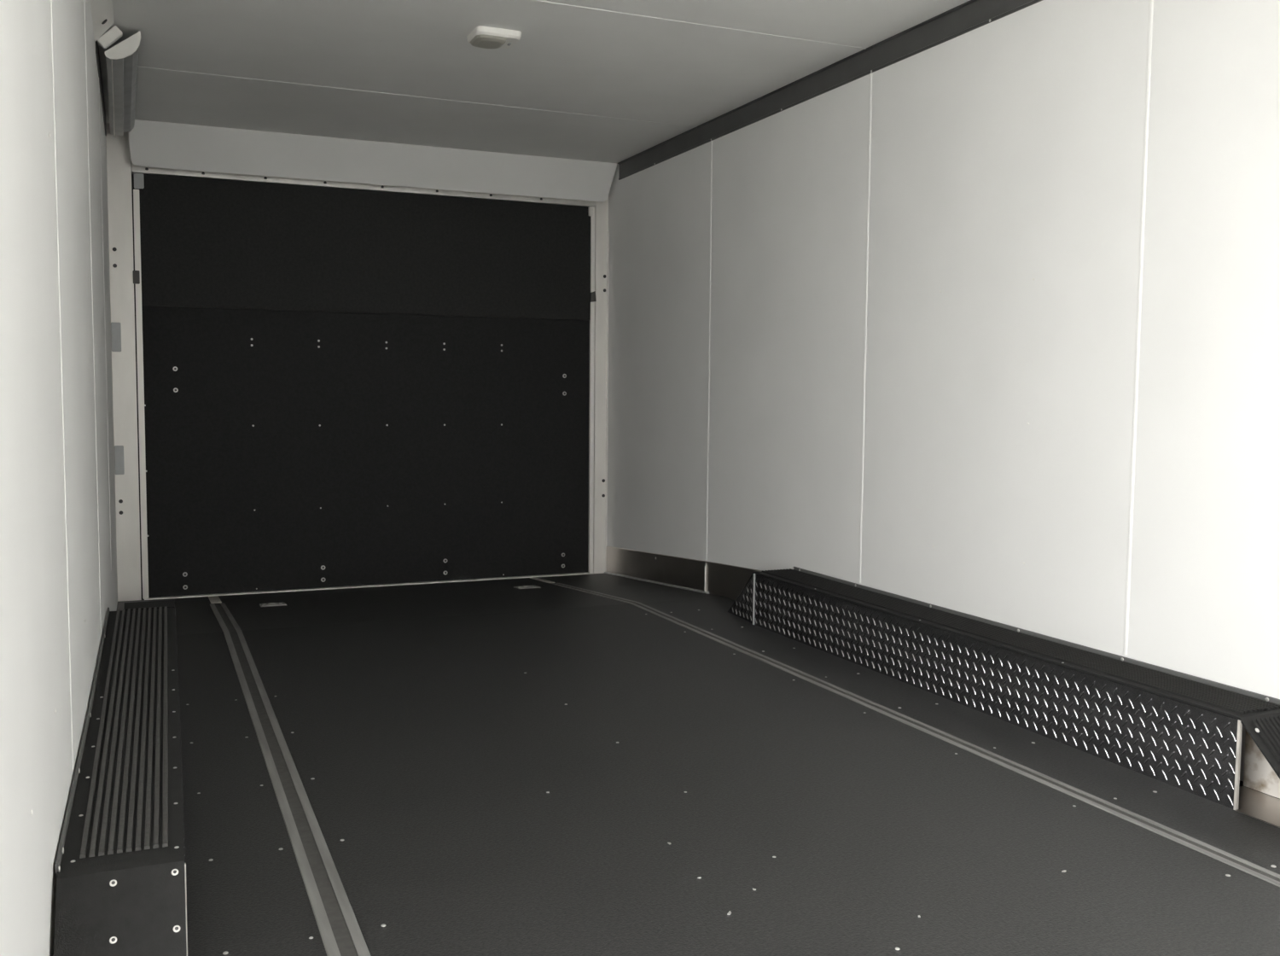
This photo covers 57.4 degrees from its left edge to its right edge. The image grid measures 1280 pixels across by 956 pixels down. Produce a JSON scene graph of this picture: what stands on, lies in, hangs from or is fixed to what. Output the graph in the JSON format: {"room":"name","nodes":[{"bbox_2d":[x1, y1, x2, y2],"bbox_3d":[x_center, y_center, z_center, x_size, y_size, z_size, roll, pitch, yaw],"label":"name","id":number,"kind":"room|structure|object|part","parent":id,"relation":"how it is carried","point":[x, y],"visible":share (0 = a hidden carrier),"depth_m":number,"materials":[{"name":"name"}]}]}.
{"room":"cargo space","nodes":[
{"label":"cargo space","id":0,"kind":"room"},
{"bbox_2d":[0,0,117,955],"bbox_3d":[-0.817,-0.184,1.522,0.073,2.245,8.660,-1,5,-23],"label":"wall","id":1,"kind":"structure","parent":0,"point":[59,579],"depth_m":1.72,"materials":[{"name":"white plastic"}]},
{"bbox_2d":[95,40,106,135],"bbox_3d":[-2.079,-1.501,4.510,0.006,0.087,1.400,-1,5,-23],"label":"trim","id":2,"kind":"structure","parent":1,"relation":"attached to","point":[97,55],"depth_m":4.37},
{"bbox_2d":[89,0,122,49],"bbox_3d":[-0.392,-1.199,0.678,0.110,0.087,6.925,-1,5,-23],"label":"rail","id":3,"kind":"object","parent":1,"relation":"attached to","point":[101,10],"visible":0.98,"depth_m":3.71,"materials":[{"name":"white metal"}]},
{"bbox_3d":[-0.396,-1.197,0.655,0.084,0.087,6.885,-1,5,-23],"label":"rail","id":4,"kind":"part","parent":3,"relation":"part of","materials":[{"name":"white plastic"}]},
{"bbox_2d":[130,158,141,591],"bbox_3d":[-1.353,-0.450,5.935,2.590,2.385,0.038,-1,5,-23],"label":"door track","id":5,"kind":"structure","parent":0,"point":[130,159],"depth_m":5.47,"materials":[{"name":"white metal"}]},
{"bbox_2d":[105,123,148,601],"bbox_3d":[-2.369,-0.490,5.430,0.153,2.245,0.072,-1,5,-23],"label":"post","id":6,"kind":"object","parent":5,"relation":"attached to","point":[123,276],"visible":0.94,"depth_m":5.40,"materials":[{"name":"metal"}]},
{"bbox_3d":[-2.408,-0.647,5.372,0.040,0.134,0.005,-1,5,-23],"label":"strike plate","id":7,"kind":"part","parent":6,"relation":"part of","materials":[{"name":"grey metal"}]},
{"bbox_3d":[-2.413,-0.083,5.414,0.040,0.135,0.005,-1,5,-23],"label":"strike plate","id":8,"kind":"part","parent":6,"relation":"part of","materials":[{"name":"grey metal"}]},
{"bbox_2d":[131,173,593,599],"bbox_3d":[-1.300,-0.431,5.897,2.278,1.995,0.072,-1,5,-23],"label":"door","id":9,"kind":"structure","parent":5,"relation":"in","point":[344,387],"depth_m":5.84,"materials":[{"name":"metal"}]},
{"bbox_2d":[131,162,595,206],"bbox_3d":[-1.291,-1.531,5.815,2.277,0.208,0.070,-1,5,-23],"label":"door frame","id":10,"kind":"structure","parent":5,"relation":"attached to","point":[137,169],"depth_m":5.74,"materials":[{"name":"metal"}]},
{"bbox_2d":[587,197,609,573],"bbox_3d":[-0.239,-0.541,6.347,0.114,2.245,0.072,-1,5,-23],"label":"post","id":11,"kind":"object","parent":5,"relation":"attached to","point":[598,386],"visible":0.92,"depth_m":6.33,"materials":[{"name":"metal"}]},
{"bbox_2d":[98,0,969,163],"bbox_3d":[0.362,-1.355,1.940,2.540,0.052,8.660,-1,5,-23],"label":"ceiling","id":12,"kind":"structure","parent":0,"point":[609,81],"depth_m":4.25,"materials":[{"name":"white"}]},
{"bbox_2d":[104,30,140,136],"bbox_3d":[-1.999,-1.490,4.522,0.120,0.102,1.408,-1,5,-23],"label":"channel","id":13,"kind":"object","parent":12,"relation":"attached to","point":[122,58],"visible":1,"depth_m":4.30,"materials":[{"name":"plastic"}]},
{"bbox_2d":[128,119,616,202],"bbox_3d":[-1.215,-1.532,5.706,2.354,0.196,0.080,-1,5,-23],"label":"header panel","id":14,"kind":"object","parent":12,"relation":"attached to","point":[158,144],"visible":0.94,"depth_m":5.64,"materials":[{"name":"white metal"}]},
{"bbox_2d":[466,25,521,48],"bbox_3d":[-0.490,-1.470,3.922,0.156,0.034,0.150,-1,5,-23],"label":"recessed light","id":15,"kind":"object","parent":12,"relation":"in","point":[480,37],"visible":1,"depth_m":3.88,"materials":[{"name":"white plastic"}]},
{"bbox_2d":[116,573,1279,955],"bbox_3d":[0.335,0.834,2.100,2.480,0.176,8.660,-1,5,-23],"label":"floor","id":16,"kind":"structure","parent":0,"point":[427,729],"depth_m":2.56,"materials":[{"name":"black rubber"}]},
{"bbox_2d":[53,599,187,955],"bbox_3d":[-1.138,0.585,2.654,0.196,0.217,2.697,-1,5,-23],"label":"box","id":17,"kind":"object","parent":16,"relation":"on","point":[120,864],"visible":1,"depth_m":1.91,"materials":[{"name":"metal"}]},
{"bbox_3d":[-1.071,0.590,2.713,0.006,0.199,2.131,-1,5,-22],"label":"tread plate","id":18,"kind":"part","parent":17,"relation":"part of","materials":[{"name":"metal"}]},
{"bbox_2d":[259,601,286,606],"bbox_3d":[-1.622,0.558,5.165,0.110,0.014,0.090,-1,5,-23],"label":"plate","id":19,"kind":"object","parent":16,"relation":"on","point":[268,604],"visible":1,"depth_m":5.14,"materials":[{"name":"metal"}]},
{"bbox_3d":[-1.609,0.559,5.134,0.110,0.007,0.023,-1,5,-23],"label":"frame","id":20,"kind":"part","parent":19,"relation":"part of","materials":[{"name":"metal"}]},
{"bbox_2d":[208,595,370,955],"bbox_3d":[-0.393,0.821,1.697,0.064,0.104,8.461,-1,5,-23],"label":"track","id":21,"kind":"object","parent":16,"relation":"on","point":[340,933],"visible":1,"depth_m":2.46,"materials":[{"name":"metal"}]},
{"bbox_3d":[-1.979,0.566,5.437,0.048,0.026,0.320,-1,5,-23],"label":"plate","id":22,"kind":"part","parent":21,"relation":"part of","materials":[{"name":"metal"}]},
{"bbox_2d":[513,585,541,588],"bbox_3d":[-0.551,0.532,5.703,0.110,0.014,0.090,-1,5,-23],"label":"plate","id":23,"kind":"object","parent":16,"relation":"on","point":[521,586],"visible":1,"depth_m":5.68,"materials":[{"name":"metal"}]},
{"bbox_3d":[-0.538,0.533,5.672,0.110,0.007,0.023,-1,5,-23],"label":"frame","id":24,"kind":"part","parent":23,"relation":"part of","materials":[{"name":"metal"}]},
{"bbox_2d":[529,576,1279,886],"bbox_3d":[1.113,0.785,2.346,0.044,0.104,8.460,-1,5,-23],"label":"track","id":25,"kind":"object","parent":16,"relation":"on","point":[1241,864],"visible":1,"depth_m":2.86,"materials":[{"name":"metal"}]},
{"bbox_3d":[-0.509,0.530,6.070,0.032,0.026,0.320,-1,5,-23],"label":"plate","id":26,"kind":"part","parent":25,"relation":"part of","materials":[{"name":"metal"}]},
{"bbox_2d":[727,566,1279,827],"bbox_3d":[0.962,0.537,3.528,0.187,0.217,2.740,-1,5,-23],"label":"box","id":27,"kind":"object","parent":16,"relation":"on","point":[1182,730],"visible":1,"depth_m":3.07,"materials":[{"name":"metal"}]},
{"bbox_3d":[1.404,0.727,2.468,0.150,0.003,0.422,-1,5,-23],"label":"floor plate","id":28,"kind":"part","parent":27,"relation":"part of","materials":[{"name":"metal"}]},
{"bbox_3d":[1.449,0.623,2.552,0.004,0.192,0.290,-1,5,-23],"label":"plate","id":29,"kind":"part","parent":27,"relation":"part of","materials":[{"name":"metal"}]},
{"bbox_2d":[606,0,1279,780],"bbox_3d":[1.504,-0.239,2.522,0.053,2.245,8.660,-1,5,-23],"label":"wall","id":30,"kind":"structure","parent":0,"point":[984,321],"depth_m":3.46,"materials":[{"name":"white plastic"}]},
{"bbox_2d":[604,546,762,599],"bbox_3d":[0.176,0.453,5.561,0.015,0.275,1.855,-1,5,-23],"label":"kick plate","id":31,"kind":"object","parent":30,"relation":"attached to","point":[726,580],"visible":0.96,"depth_m":5.54,"materials":[{"name":"metal"}]},
{"bbox_2d":[617,0,1042,180],"bbox_3d":[1.544,-1.304,2.294,0.012,0.087,8.365,-1,5,-23],"label":"trim","id":32,"kind":"structure","parent":30,"relation":"attached to","point":[972,14],"depth_m":4.21,"materials":[{"name":"black metal"}]}
]}

